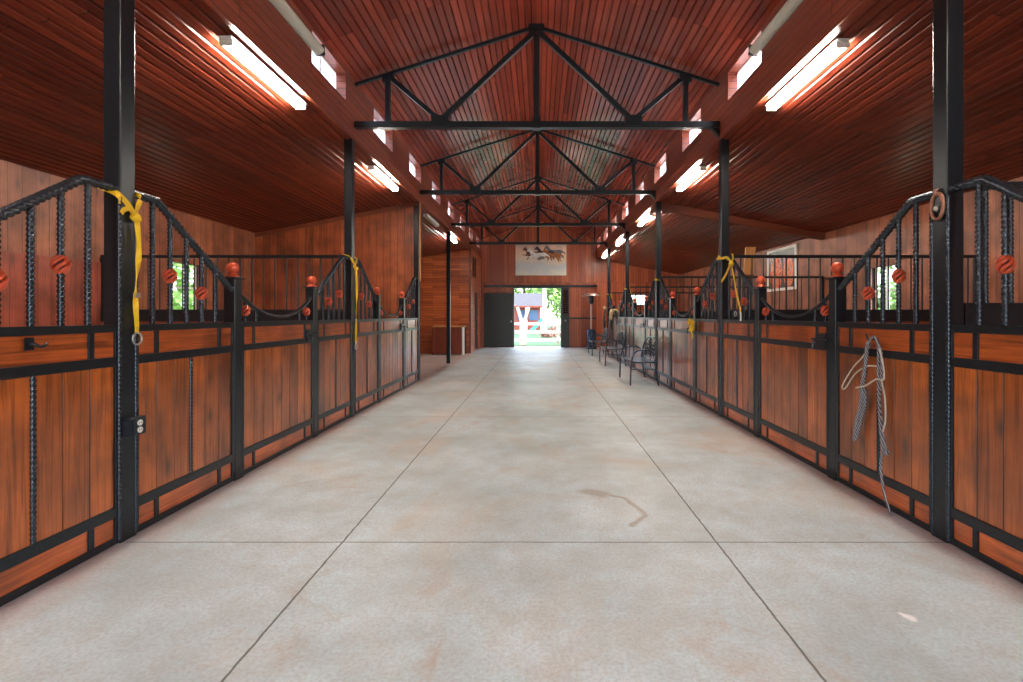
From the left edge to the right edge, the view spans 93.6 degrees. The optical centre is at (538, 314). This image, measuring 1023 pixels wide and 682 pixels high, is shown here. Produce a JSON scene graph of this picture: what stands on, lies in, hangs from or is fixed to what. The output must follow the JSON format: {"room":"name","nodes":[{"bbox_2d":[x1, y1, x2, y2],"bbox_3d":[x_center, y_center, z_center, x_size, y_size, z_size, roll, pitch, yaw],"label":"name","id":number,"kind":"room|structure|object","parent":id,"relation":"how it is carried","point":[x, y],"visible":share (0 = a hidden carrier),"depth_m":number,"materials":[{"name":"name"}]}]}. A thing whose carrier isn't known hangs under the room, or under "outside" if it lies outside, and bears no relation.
{"room":"farm building","nodes":[
{"label":"farm building","id":0,"kind":"room"},
{"bbox_2d":[0,159,254,326],"bbox_3d":[-5.670,-0.210,7.850,0.140,3.020,22.900,0,0,0],"label":"wall","id":1,"kind":"structure","parent":0,"point":[17,182],"depth_m":5.81,"materials":[{"name":"wood"}]},
{"bbox_2d":[0,0,467,257],"bbox_3d":[-4.065,-1.981,7.900,3.352,0.754,23.000,0,0,0],"label":"ceiling","id":2,"kind":"structure","parent":0,"point":[214,141],"depth_m":4.89,"materials":[{"name":"wood"}]},
{"bbox_2d":[218,36,306,109],"bbox_3d":[-2.490,-2.180,4.420,0.120,0.066,1.240,0,0,0],"label":"lamp","id":3,"kind":"object","parent":2,"relation":"attached to","point":[298,103],"visible":1,"depth_m":4.26,"materials":[{"name":"white paint"}]},
{"bbox_2d":[219,39,232,45],"bbox_3d":[-2.490,-2.170,3.820,0.100,0.046,0.020,0,0,0],"label":"socket","id":4,"kind":"object","parent":3,"relation":"attached to","point":[222,42],"depth_m":3.81,"materials":[{"name":"white paint"}]},
{"bbox_2d":[367,165,398,190],"bbox_3d":[-2.490,-2.180,7.720,0.120,0.066,1.240,0,0,0],"label":"lamp","id":5,"kind":"object","parent":2,"relation":"attached to","point":[371,168],"visible":1,"depth_m":7.58,"materials":[{"name":"white paint"}]},
{"bbox_2d":[423,214,439,226],"bbox_3d":[-2.490,-2.180,11.120,0.120,0.066,1.240,0,0,0],"label":"lamp","id":6,"kind":"object","parent":2,"relation":"attached to","point":[429,218],"visible":1,"depth_m":10.99,"materials":[{"name":"white paint"}]},
{"bbox_2d":[255,202,412,318],"bbox_3d":[-4.053,-0.475,9.547,3.133,3.550,0.100,0,0,0],"label":"wall partition","id":7,"kind":"structure","parent":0,"point":[384,240],"depth_m":9.50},
{"bbox_2d":[254,202,417,236],"bbox_3d":[-4.013,-1.885,9.497,3.228,0.699,0.040,0,0,0],"label":"trim","id":8,"kind":"structure","parent":7,"relation":"attached to","point":[413,203],"depth_m":9.48,"materials":[{"name":"brown wood"}]},
{"bbox_2d":[193,0,480,352],"bbox_3d":[-2.425,-0.875,7.850,0.190,4.350,22.900,0,0,0],"label":"wall","id":9,"kind":"structure","parent":0,"point":[258,22],"depth_m":5.79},
{"bbox_2d":[269,0,325,55],"bbox_3d":[-2.317,-2.812,4.516,0.095,0.135,1.333,0,0,0],"label":"strip light","id":10,"kind":"object","parent":9,"relation":"attached to","point":[281,6],"visible":1,"depth_m":4.60,"materials":[{"name":"beige"}]},
{"bbox_2d":[312,52,335,88],"bbox_3d":[-2.493,-2.805,5.450,0.025,0.340,0.880,0,0,0],"label":"window","id":11,"kind":"structure","parent":9,"relation":"in","point":[320,63],"depth_m":5.59,"materials":[{"name":"white"}]},
{"bbox_2d":[374,118,384,142],"bbox_3d":[-2.493,-2.805,7.330,0.025,0.340,0.880,0,0,0],"label":"window","id":12,"kind":"structure","parent":9,"relation":"in","point":[381,133],"depth_m":7.58,"materials":[{"name":"white"}]},
{"bbox_2d":[419,202,420,280],"bbox_3d":[-2.382,-1.465,9.592,0.035,1.570,0.070,0,0,0],"label":"trim","id":13,"kind":"structure","parent":9,"relation":"attached to","point":[419,202],"depth_m":9.57,"materials":[{"name":"brown wood"}]},
{"bbox_2d":[472,255,475,278],"bbox_3d":[-2.360,-1.710,17.250,0.080,0.780,1.000,0,0,0],"label":"window","id":14,"kind":"structure","parent":9,"relation":"in","point":[473,257],"depth_m":17.22,"materials":[{"name":"brown wood"}]},
{"bbox_2d":[475,293,476,348],"bbox_3d":[-2.373,0.230,17.935,0.095,2.120,1.030,0,0,0],"label":"door","id":15,"kind":"structure","parent":9,"relation":"in","point":[475,293],"depth_m":18.14,"materials":[{"name":"black paint"}]},
{"bbox_2d":[420,249,468,352],"bbox_3d":[-3.975,-0.490,16.307,3.290,3.581,0.100,0,0,0],"label":"wall","id":16,"kind":"structure","parent":0,"point":[433,268],"depth_m":16.26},
{"bbox_2d":[469,248,470,352],"bbox_3d":[-2.337,-0.475,16.272,0.065,3.550,0.070,0,0,0],"label":"trim","id":17,"kind":"structure","parent":16,"relation":"attached to","point":[469,248],"depth_m":16.24,"materials":[{"name":"brown wood"}]},
{"bbox_2d":[0,347,1022,681],"bbox_3d":[0.020,1.375,7.350,11.520,0.150,24.900,0,0,0],"label":"floor","id":18,"kind":"structure","parent":0,"point":[504,514],"depth_m":2.51,"materials":[{"name":"concrete"}]},
{"bbox_2d":[0,174,119,606],"bbox_3d":[-2.398,0.274,2.265,0.123,2.043,0.944,0,0,0],"label":"barrier","id":19,"kind":"object","parent":18,"relation":"on","point":[58,384],"visible":0.99,"depth_m":2.39,"materials":[{"name":"black paint"}]},
{"bbox_2d":[104,0,138,542],"bbox_3d":[-2.431,-0.477,2.787,0.112,3.555,0.139,0,0,0],"label":"steel post","id":20,"kind":"object","parent":18,"relation":"on","point":[119,15],"visible":0.88,"depth_m":2.75,"materials":[{"name":"metal"}]},
{"bbox_2d":[98,188,142,344],"bbox_3d":[-2.423,-0.284,2.782,0.186,0.926,0.171,0,0,0],"label":"strap","id":21,"kind":"object","parent":20,"relation":"attached to","point":[136,218],"visible":0.97,"depth_m":2.81,"materials":[{"name":"yellow"}]},
{"bbox_2d":[122,415,145,436],"bbox_3d":[-2.355,0.647,2.795,0.066,0.105,0.108,0,0,0],"label":"outlet box","id":22,"kind":"object","parent":20,"relation":"attached to","point":[135,425],"visible":1,"depth_m":2.76,"materials":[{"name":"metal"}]},
{"bbox_2d":[135,190,234,532],"bbox_3d":[-2.416,0.274,3.309,0.080,2.043,0.944,0,0,0],"label":"barrier","id":23,"kind":"object","parent":18,"relation":"on","point":[186,371],"visible":0.99,"depth_m":3.24,"materials":[{"name":"black paint"}]},
{"bbox_2d":[100,255,342,323],"bbox_3d":[-4.061,0.245,6.167,3.108,2.030,0.070,0,0,0],"label":"divider","id":24,"kind":"object","parent":18,"relation":"on","point":[161,315],"visible":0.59,"depth_m":6.15,"materials":[{"name":"black metal"}]},
{"bbox_2d":[224,262,244,480],"bbox_3d":[-2.430,0.440,3.812,0.120,1.720,0.120,0,0,0],"label":"gate post","id":25,"kind":"object","parent":18,"relation":"on","point":[232,300],"visible":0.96,"depth_m":3.80,"materials":[{"name":"metal"}]},
{"bbox_2d":[241,294,317,474],"bbox_3d":[-2.389,0.550,4.476,0.128,1.489,1.273,0,0,0],"label":"gate","id":26,"kind":"object","parent":25,"relation":"attached to","point":[276,356],"visible":0.92,"depth_m":4.37,"materials":[{"name":"black paint"}]},
{"bbox_2d":[303,276,319,437],"bbox_3d":[-2.430,0.440,5.132,0.120,1.720,0.120,0,0,0],"label":"gate post","id":27,"kind":"object","parent":18,"relation":"on","point":[311,289],"visible":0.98,"depth_m":5.10,"materials":[{"name":"metal"}]},
{"bbox_2d":[318,255,350,433],"bbox_3d":[-2.420,0.274,5.645,0.080,2.043,0.944,0,0,0],"label":"barrier","id":28,"kind":"object","parent":18,"relation":"on","point":[334,336],"visible":0.96,"depth_m":5.63,"materials":[{"name":"black paint"}]},
{"bbox_2d":[344,138,355,416],"bbox_3d":[-2.431,-0.477,6.167,0.112,3.555,0.139,0,0,0],"label":"steel post","id":29,"kind":"object","parent":18,"relation":"on","point":[349,144],"visible":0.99,"depth_m":6.12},
{"bbox_2d":[342,254,357,349],"bbox_3d":[-2.423,-0.164,6.162,0.186,1.226,0.171,0,0,0],"label":"strap","id":30,"kind":"object","parent":29,"relation":"attached to","point":[355,267],"visible":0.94,"depth_m":6.19,"materials":[{"name":"yellow"}]},
{"bbox_2d":[355,259,378,413],"bbox_3d":[-2.416,0.274,6.689,0.080,2.043,0.944,0,0,0],"label":"barrier","id":31,"kind":"object","parent":18,"relation":"on","point":[367,352],"visible":0.94,"depth_m":6.67,"materials":[{"name":"black paint"}]},
{"bbox_2d":[373,287,381,401],"bbox_3d":[-2.430,0.440,7.192,0.120,1.720,0.120,0,0,0],"label":"gate post","id":32,"kind":"object","parent":18,"relation":"on","point":[376,306],"visible":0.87,"depth_m":7.18,"materials":[{"name":"metal"}]},
{"bbox_2d":[398,291,405,388],"bbox_3d":[-2.430,0.440,8.512,0.120,1.720,0.120,0,0,0],"label":"gate post","id":33,"kind":"object","parent":18,"relation":"on","point":[401,298],"visible":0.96,"depth_m":8.49,"materials":[{"name":"metal"}]},
{"bbox_2d":[381,304,405,399],"bbox_3d":[-2.389,0.550,7.856,0.128,1.489,1.273,0,0,0],"label":"gate","id":34,"kind":"object","parent":33,"relation":"attached to","point":[392,329],"visible":0.81,"depth_m":7.83,"materials":[{"name":"black paint"}]},
{"bbox_2d":[405,277,417,386],"bbox_3d":[-2.420,0.274,9.025,0.080,2.043,0.944,0,0,0],"label":"barrier","id":35,"kind":"object","parent":18,"relation":"on","point":[411,329],"visible":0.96,"depth_m":9.02,"materials":[{"name":"black paint"}]},
{"bbox_2d":[413,201,419,380],"bbox_3d":[-2.431,-0.477,9.547,0.112,3.555,0.139,0,0,0],"label":"steel post","id":36,"kind":"object","parent":18,"relation":"on","point":[415,208],"visible":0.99,"depth_m":9.50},
{"bbox_2d":[446,231,450,362],"bbox_3d":[-2.435,-0.477,12.927,0.104,3.555,0.108,0,0,0],"label":"steel post","id":37,"kind":"object","parent":18,"relation":"on","point":[448,234],"visible":0.99,"depth_m":12.88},
{"bbox_2d":[432,326,466,354],"bbox_3d":[-2.970,0.830,15.960,1.060,0.940,0.520,0,0,0],"label":"cabinet","id":38,"kind":"object","parent":18,"relation":"on","point":[458,333],"depth_m":15.74,"materials":[{"name":"brown wood"}]},
{"bbox_2d":[582,293,600,348],"bbox_3d":[2.000,0.230,18.350,0.740,2.140,0.740,0,0,0],"label":"patio heater","id":39,"kind":"object","parent":18,"relation":"on","point":[590,296],"visible":0.94,"depth_m":18.25,"materials":[{"name":"metal"}]},
{"bbox_2d":[582,293,600,296],"bbox_3d":[2.000,-0.780,18.350,0.740,0.120,0.740,0,0,0],"label":"hood","id":40,"kind":"object","parent":39,"relation":"attached to","point":[588,294],"depth_m":18.13,"materials":[{"name":"metal"}]},
{"bbox_2d":[588,328,608,355],"bbox_3d":[1.950,0.859,15.780,0.560,0.887,1.190,0,0,0],"label":"garden bench","id":41,"kind":"object","parent":18,"relation":"on","point":[605,335],"visible":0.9,"depth_m":15.72,"materials":[{"name":"metal"}]},
{"bbox_2d":[607,249,610,352],"bbox_3d":[2.371,-0.477,16.307,0.112,3.555,0.139,0,0,0],"label":"steel post","id":42,"kind":"object","parent":18,"relation":"on","point":[608,250],"visible":0.62,"depth_m":16.26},
{"bbox_2d":[608,293,612,353],"bbox_3d":[2.356,0.274,15.785,0.080,2.043,0.944,0,0,0],"label":"barrier","id":43,"kind":"object","parent":18,"relation":"on","point":[610,299],"visible":0.51,"depth_m":15.90,"materials":[{"name":"metal"}]},
{"bbox_2d":[599,331,625,365],"bbox_3d":[1.950,0.859,12.780,0.560,0.887,1.190,0,0,0],"label":"chair","id":44,"kind":"object","parent":18,"relation":"on","point":[621,339],"visible":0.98,"depth_m":12.51,"materials":[{"name":"metal"}]},
{"bbox_2d":[619,289,624,362],"bbox_3d":[2.360,0.274,13.449,0.080,2.043,0.944,0,0,0],"label":"barrier","id":45,"kind":"object","parent":18,"relation":"on","point":[622,305],"visible":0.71,"depth_m":13.45,"materials":[{"name":"black paint"}]},
{"bbox_2d":[625,231,628,360],"bbox_3d":[2.371,-0.477,12.927,0.112,3.555,0.139,0,0,0],"label":"steel post","id":46,"kind":"object","parent":18,"relation":"on","point":[626,232],"visible":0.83,"depth_m":12.88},
{"bbox_2d":[626,287,632,364],"bbox_3d":[2.356,0.274,12.405,0.080,2.043,0.944,0,0,0],"label":"barrier","id":47,"kind":"object","parent":18,"relation":"on","point":[629,319],"visible":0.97,"depth_m":12.41,"materials":[{"name":"black paint"}]},
{"bbox_2d":[632,298,636,366],"bbox_3d":[2.370,0.440,11.892,0.120,1.720,0.120,0,0,0],"label":"gate post","id":48,"kind":"object","parent":18,"relation":"on","point":[634,303],"visible":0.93,"depth_m":11.85,"materials":[{"name":"metal"}]},
{"bbox_2d":[633,307,643,372],"bbox_3d":[2.329,0.550,11.229,0.128,1.489,1.273,0,0,0],"label":"gate","id":49,"kind":"object","parent":48,"relation":"attached to","point":[638,322],"visible":0.61,"depth_m":11.29,"materials":[{"name":"black paint"}]},
{"bbox_2d":[619,336,658,385],"bbox_3d":[1.950,0.859,9.430,0.560,0.887,1.190,0,0,0],"label":"chair","id":50,"kind":"object","parent":18,"relation":"on","point":[632,359],"visible":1,"depth_m":9.25,"materials":[{"name":"metal"}]},
{"bbox_2d":[643,296,647,370],"bbox_3d":[2.370,0.440,10.572,0.120,1.720,0.120,0,0,0],"label":"gate post","id":51,"kind":"object","parent":18,"relation":"on","point":[646,297],"visible":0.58,"depth_m":10.56,"materials":[{"name":"metal"}]},
{"bbox_2d":[645,278,654,378],"bbox_3d":[2.360,0.274,10.069,0.080,2.043,0.944,0,0,0],"label":"barrier","id":52,"kind":"object","parent":18,"relation":"on","point":[649,322],"visible":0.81,"depth_m":10.05,"materials":[{"name":"black paint"}]},
{"bbox_2d":[611,292,703,316],"bbox_3d":[4.049,0.245,16.307,3.208,2.030,0.070,0,0,0],"label":"divider","id":53,"kind":"object","parent":18,"relation":"on","point":[615,293],"visible":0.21,"depth_m":16.30,"materials":[{"name":"black metal"}]},
{"bbox_2d":[655,201,660,380],"bbox_3d":[2.371,-0.477,9.547,0.112,3.555,0.139,0,0,0],"label":"steel post","id":54,"kind":"object","parent":18,"relation":"on","point":[657,204],"visible":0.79,"depth_m":9.50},
{"bbox_2d":[657,276,669,386],"bbox_3d":[2.356,0.274,9.025,0.080,2.043,0.944,0,0,0],"label":"barrier","id":55,"kind":"object","parent":18,"relation":"on","point":[662,322],"visible":0.91,"depth_m":9.03,"materials":[{"name":"black paint"}]},
{"bbox_2d":[668,291,676,388],"bbox_3d":[2.370,0.440,8.512,0.120,1.720,0.120,0,0,0],"label":"gate post","id":56,"kind":"object","parent":18,"relation":"on","point":[672,300],"visible":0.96,"depth_m":8.49,"materials":[{"name":"metal"}]},
{"bbox_2d":[630,286,747,317],"bbox_3d":[4.049,0.245,12.927,3.208,2.030,0.070,0,0,0],"label":"divider","id":57,"kind":"object","parent":18,"relation":"on","point":[635,287],"visible":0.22,"depth_m":12.91,"materials":[{"name":"black metal"}]},
{"bbox_2d":[692,287,702,401],"bbox_3d":[2.370,0.440,7.192,0.120,1.720,0.120,0,0,0],"label":"gate post","id":58,"kind":"object","parent":18,"relation":"on","point":[696,306],"visible":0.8,"depth_m":7.18,"materials":[{"name":"metal"}]},
{"bbox_2d":[671,304,692,399],"bbox_3d":[2.329,0.550,7.848,0.128,1.489,1.273,0,0,0],"label":"gate","id":59,"kind":"object","parent":58,"relation":"attached to","point":[681,340],"visible":0.8,"depth_m":7.84,"materials":[{"name":"black paint"}]},
{"bbox_2d":[695,259,718,413],"bbox_3d":[2.360,0.274,6.689,0.080,2.043,0.944,0,0,0],"label":"barrier","id":60,"kind":"object","parent":18,"relation":"on","point":[706,330],"visible":0.98,"depth_m":6.66,"materials":[{"name":"black paint"}]},
{"bbox_2d":[718,138,728,416],"bbox_3d":[2.371,-0.477,6.167,0.112,3.555,0.139,0,0,0],"label":"steel post","id":61,"kind":"object","parent":18,"relation":"on","point":[723,143],"visible":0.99,"depth_m":6.12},
{"bbox_2d":[717,253,733,281],"bbox_3d":[2.361,-0.589,5.975,0.140,0.368,0.578,0,0,3],"label":"ribbon","id":62,"kind":"object","parent":61,"relation":"attached to","point":[731,263],"visible":1,"depth_m":5.87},
{"bbox_2d":[722,255,754,433],"bbox_3d":[2.356,0.274,5.645,0.080,2.043,0.944,0,0,0],"label":"barrier","id":63,"kind":"object","parent":18,"relation":"on","point":[738,337],"visible":0.91,"depth_m":5.62,"materials":[{"name":"black paint"}]},
{"bbox_2d":[731,267,741,320],"bbox_3d":[2.305,-0.248,5.606,0.010,0.639,0.278,0,0,0],"label":"strap","id":64,"kind":"object","parent":63,"relation":"hanging from","point":[732,267],"visible":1,"depth_m":5.60,"materials":[{"name":"yellow fabric"}]},
{"bbox_2d":[661,276,823,318],"bbox_3d":[4.049,0.245,9.547,3.208,2.030,0.070,0,0,0],"label":"divider","id":65,"kind":"object","parent":18,"relation":"on","point":[683,312],"visible":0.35,"depth_m":9.53,"materials":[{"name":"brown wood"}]},
{"bbox_2d":[743,247,755,275],"bbox_3d":[4.180,-1.060,9.537,0.240,0.580,0.060,0,0,0],"label":"plank","id":66,"kind":"object","parent":65,"relation":"on","point":[748,250],"visible":0.61,"depth_m":9.52,"materials":[{"name":"brown wood"}]},
{"bbox_2d":[753,276,768,437],"bbox_3d":[2.370,0.440,5.132,0.120,1.720,0.120,0,0,0],"label":"gate post","id":67,"kind":"object","parent":18,"relation":"on","point":[760,289],"visible":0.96,"depth_m":5.11,"materials":[{"name":"metal"}]},
{"bbox_2d":[825,262,845,480],"bbox_3d":[2.370,0.440,3.812,0.120,1.720,0.120,0,0,0],"label":"gate post","id":68,"kind":"object","parent":18,"relation":"on","point":[837,299],"visible":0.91,"depth_m":3.79,"materials":[{"name":"metal"}]},
{"bbox_2d":[758,293,828,474],"bbox_3d":[2.329,0.550,4.468,0.128,1.489,1.273,0,0,0],"label":"gate","id":69,"kind":"object","parent":68,"relation":"attached to","point":[793,408],"visible":0.96,"depth_m":4.36,"materials":[{"name":"black paint"}]},
{"bbox_2d":[730,255,975,323],"bbox_3d":[4.049,0.245,6.167,3.208,2.030,0.070,0,0,0],"label":"divider","id":70,"kind":"object","parent":18,"relation":"on","point":[907,316],"visible":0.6,"depth_m":6.15,"materials":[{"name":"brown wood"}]},
{"bbox_2d":[836,191,932,532],"bbox_3d":[2.360,0.274,3.309,0.080,2.043,0.944,0,0,0],"label":"barrier","id":71,"kind":"object","parent":18,"relation":"on","point":[905,347],"visible":0.81,"depth_m":3.19,"materials":[{"name":"black paint"}]},
{"bbox_2d":[841,333,893,515],"bbox_3d":[2.299,0.732,3.341,0.058,1.214,0.617,0,0,4],"label":"halter","id":72,"kind":"object","parent":71,"relation":"hanging from","point":[880,378],"visible":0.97,"depth_m":3.24,"materials":[{"name":"grey fabric"}]},
{"bbox_2d":[929,0,963,542],"bbox_3d":[2.371,-0.477,2.787,0.112,3.555,0.139,0,0,0],"label":"steel post","id":73,"kind":"object","parent":18,"relation":"on","point":[946,240],"visible":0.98,"depth_m":2.75,"materials":[{"name":"metal"}]},
{"bbox_2d":[929,188,945,220],"bbox_3d":[2.308,-0.640,2.787,0.033,0.192,0.106,0,0,0],"label":"ring","id":74,"kind":"object","parent":73,"relation":"attached to","point":[938,197],"visible":1,"depth_m":2.78,"materials":[{"name":"gold metal"}]},
{"bbox_2d":[947,174,1022,583],"bbox_3d":[2.356,0.274,2.265,0.080,2.043,0.944,0,0,0],"label":"barrier","id":75,"kind":"object","parent":18,"relation":"on","point":[986,361],"visible":1,"depth_m":2.49,"materials":[{"name":"black paint"}]},
{"bbox_2d":[964,181,1022,325],"bbox_3d":[4.049,0.245,2.787,3.208,2.030,0.070,0,0,0],"label":"divider","id":76,"kind":"object","parent":18,"relation":"on","point":[991,312],"visible":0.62,"depth_m":2.77,"materials":[{"name":"brown wood"}]},
{"bbox_2d":[292,0,780,239],"bbox_3d":[-0.020,-3.426,7.900,5.114,0.926,23.000,0,0,0],"label":"ceiling","id":77,"kind":"structure","parent":0,"point":[702,38],"depth_m":6.77,"materials":[{"name":"wood"}]},
{"bbox_2d":[354,24,719,137],"bbox_3d":[-0.025,-3.002,6.167,4.681,1.435,0.104,0,0,0],"label":"roof truss","id":78,"kind":"object","parent":77,"relation":"attached to","point":[536,31],"visible":1,"depth_m":6.14,"materials":[{"name":"metal"}]},
{"bbox_2d":[420,130,655,199],"bbox_3d":[-0.025,-3.002,9.547,4.681,1.435,0.104,0,0,0],"label":"roof truss","id":79,"kind":"object","parent":77,"relation":"attached to","point":[473,190],"visible":0.94,"depth_m":9.52,"materials":[{"name":"metal"}]},
{"bbox_2d":[451,176,624,229],"bbox_3d":[-0.025,-3.002,12.927,4.681,1.435,0.104,0,0,0],"label":"roof truss","id":80,"kind":"object","parent":77,"relation":"attached to","point":[582,222],"visible":0.9,"depth_m":12.90,"materials":[{"name":"metal"}]},
{"bbox_2d":[469,205,606,246],"bbox_3d":[-0.025,-3.002,16.307,4.681,1.435,0.104,0,0,0],"label":"roof truss","id":81,"kind":"object","parent":77,"relation":"attached to","point":[500,242],"visible":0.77,"depth_m":16.28,"materials":[{"name":"metal"}]},
{"bbox_2d":[480,222,679,346],"bbox_3d":[0.020,-1.272,19.360,11.520,5.145,0.120,0,0,0],"label":"wall","id":82,"kind":"structure","parent":0,"point":[579,306],"depth_m":19.30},
{"bbox_2d":[513,287,561,346],"bbox_3d":[-0.062,0.085,19.365,1.975,2.430,0.150,0,0,0],"label":"door frame","id":83,"kind":"structure","parent":82,"relation":"in","point":[513,287],"depth_m":19.29,"materials":[{"name":"black paint"}]},
{"bbox_2d":[515,245,565,274],"bbox_3d":[0.077,-2.263,19.282,2.045,1.345,0.031,0,0,0],"label":"horse painting","id":84,"kind":"object","parent":82,"relation":"attached to","point":[529,259],"visible":1,"depth_m":19.27,"materials":[{"name":"paper"}]},
{"bbox_2d":[484,285,597,287],"bbox_3d":[0.065,-1.150,19.255,4.570,0.100,0.080,0,0,0],"label":"door track","id":85,"kind":"object","parent":82,"relation":"attached to","point":[486,286],"visible":1,"depth_m":19.23,"materials":[{"name":"metal"}]},
{"bbox_2d":[484,288,512,346],"bbox_3d":[-1.620,0.100,19.207,1.160,2.360,0.135,0,0,0],"label":"barn door","id":86,"kind":"structure","parent":85,"relation":"hanging from","point":[498,307],"depth_m":19.22,"materials":[{"name":"black paint"}]},
{"bbox_2d":[561,288,568,346],"bbox_3d":[1.055,0.090,19.207,0.320,2.380,0.135,0,0,0],"label":"door","id":87,"kind":"structure","parent":85,"relation":"hanging from","point":[564,294],"depth_m":19.22,"materials":[{"name":"black paint"}]},
{"bbox_2d":[597,0,877,258],"bbox_3d":[2.395,-2.650,7.850,0.150,0.800,22.900,0,0,0],"label":"wall","id":88,"kind":"structure","parent":0,"point":[812,22],"depth_m":5.55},
{"bbox_2d":[689,118,700,143],"bbox_3d":[2.442,-2.805,7.330,0.025,0.340,0.880,0,0,0],"label":"window","id":89,"kind":"structure","parent":88,"relation":"in","point":[692,133],"depth_m":7.57,"materials":[{"name":"white"}]},
{"bbox_2d":[737,52,760,89],"bbox_3d":[2.442,-2.805,5.450,0.025,0.340,0.880,0,0,0],"label":"window","id":90,"kind":"structure","parent":88,"relation":"in","point":[753,62],"depth_m":5.61,"materials":[{"name":"white"}]},
{"bbox_2d":[748,0,803,55],"bbox_3d":[2.268,-2.812,4.516,0.095,0.135,1.333,0,0,0],"label":"strip light","id":91,"kind":"object","parent":88,"relation":"attached to","point":[790,6],"visible":1,"depth_m":4.60,"materials":[{"name":"beige"}]},
{"bbox_2d":[598,0,1022,274],"bbox_3d":[4.055,-1.981,7.900,3.452,0.755,23.000,0,0,0],"label":"ceiling","id":92,"kind":"structure","parent":0,"point":[854,143],"depth_m":5.43,"materials":[{"name":"wood"}]},
{"bbox_2d":[637,213,653,225],"bbox_3d":[2.450,-2.188,11.070,0.120,0.066,1.240,0,0,0],"label":"lamp","id":93,"kind":"object","parent":92,"relation":"attached to","point":[647,217],"visible":1,"depth_m":10.91,"materials":[{"name":"white paint"}]},
{"bbox_2d":[676,166,706,191],"bbox_3d":[2.450,-2.188,7.770,0.120,0.066,1.240,0,0,0],"label":"lamp","id":94,"kind":"object","parent":92,"relation":"attached to","point":[697,172],"visible":1,"depth_m":7.64,"materials":[{"name":"white paint"}]},
{"bbox_2d":[661,203,824,239],"bbox_3d":[4.043,-1.860,9.547,3.262,0.728,0.100,0,0,0],"label":"beam","id":95,"kind":"structure","parent":92,"relation":"attached to","point":[669,208],"depth_m":9.50,"materials":[{"name":"brown wood"}]},
{"bbox_2d":[764,38,851,110],"bbox_3d":[2.450,-2.188,4.470,0.120,0.066,1.240,0,0,0],"label":"lamp","id":96,"kind":"object","parent":92,"relation":"attached to","point":[843,43],"visible":1,"depth_m":4.31,"materials":[{"name":"white paint"}]},
{"bbox_2d":[836,41,849,47],"bbox_3d":[2.450,-2.178,3.870,0.100,0.046,0.020,0,0,0],"label":"socket","id":97,"kind":"object","parent":96,"relation":"attached to","point":[839,44],"depth_m":3.86,"materials":[{"name":"white paint"}]},
{"bbox_2d":[680,176,1022,310],"bbox_3d":[5.720,-0.210,7.850,0.120,3.020,22.900,0,0,0],"label":"wall","id":98,"kind":"structure","parent":0,"point":[855,239],"depth_m":7.96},
{"bbox_2d":[767,244,797,291],"bbox_3d":[5.643,-1.065,11.175,0.030,0.990,1.350,0,0,0],"label":"framed poster","id":99,"kind":"object","parent":98,"relation":"attached to","point":[792,249],"visible":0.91,"depth_m":11.10,"materials":[{"name":"paper"}]},
{"bbox_2d":[872,265,895,309],"bbox_3d":[5.720,-0.400,7.875,0.060,0.880,0.730,0,0,0],"label":"window","id":100,"kind":"structure","parent":98,"relation":"in","point":[873,269],"depth_m":8.20,"materials":[{"name":"white paint"}]},
{"label":"outside","id":101,"kind":"structure","parent":0,"visible":0},
{"bbox_2d":[514,325,560,346],"bbox_3d":[0.000,1.480,15.000,140.000,0.240,150.000,0,0,0],"label":"ground","id":102,"kind":"structure","parent":101,"point":[516,335],"depth_m":24.63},
{"bbox_2d":[172,263,192,309],"bbox_3d":[-13.373,-1.390,17.021,5.560,5.513,6.202,0,0,0],"label":"tree","id":103,"kind":"object","parent":102,"relation":"on","point":[177,299],"visible":0.05,"depth_m":16.69,"materials":[{"name":"green plant"}]},
{"bbox_2d":[516,307,529,344],"bbox_3d":[-0.720,0.490,21.650,0.654,1.740,0.200,0,0,0],"label":"post","id":104,"kind":"object","parent":102,"relation":"on","point":[522,321],"visible":0.94,"depth_m":21.55,"materials":[{"name":"white paint"}]},
{"bbox_2d":[514,293,542,330],"bbox_3d":[-2.175,-0.215,39.475,5.250,3.150,4.050,0,0,0],"label":"playhouse","id":105,"kind":"object","parent":102,"relation":"on","point":[534,301],"visible":0.27,"depth_m":38.00,"materials":[{"name":"red"}]},
{"bbox_2d":[514,320,560,344],"bbox_3d":[-0.200,0.785,22.060,10.920,1.150,0.160,0,0,0],"label":"rail fence","id":106,"kind":"object","parent":102,"relation":"on","point":[557,323],"visible":0.21,"depth_m":21.98,"materials":[{"name":"white paint"}]},
{"bbox_2d":[527,288,560,319],"bbox_3d":[1.376,-2.239,43.443,7.917,7.208,5.097,0,0,33],"label":"tree","id":107,"kind":"object","parent":102,"relation":"on","point":[555,293],"visible":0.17,"depth_m":42.82,"materials":[{"name":"green plant"}]},
{"bbox_2d":[540,288,547,330],"bbox_3d":[0.501,-2.822,32.979,1.384,8.375,1.360,0,0,35],"label":"post","id":108,"kind":"object","parent":102,"relation":"on","point":[544,317],"visible":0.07,"depth_m":32.91,"materials":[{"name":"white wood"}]},
{"bbox_2d":[878,266,895,309],"bbox_3d":[12.473,-1.571,18.202,5.197,5.876,7.445,0,0,0],"label":"tree","id":109,"kind":"object","parent":102,"relation":"on","point":[892,295],"visible":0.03,"depth_m":17.45,"materials":[{"name":"green plant"}]},
{"bbox_3d":[2.370,0.440,13.952,0.120,1.720,0.120,0,0,0],"label":"gate post","id":110,"kind":"object","parent":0,"visible":0},
{"bbox_2d":[612,312,618,358],"bbox_3d":[2.329,0.550,14.608,0.128,1.489,1.273,0,0,0],"label":"gate","id":111,"kind":"object","parent":110,"relation":"attached to","point":[615,324],"visible":0.6,"depth_m":14.67,"materials":[{"name":"black paint"}]},
{"bbox_2d":[609,309,618,329],"bbox_3d":[2.300,0.129,14.750,0.290,0.647,0.480,0,0,0],"label":"pad","id":112,"kind":"object","parent":111,"relation":"hanging from","point":[611,311],"visible":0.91,"depth_m":14.58,"materials":[{"name":"leather"}]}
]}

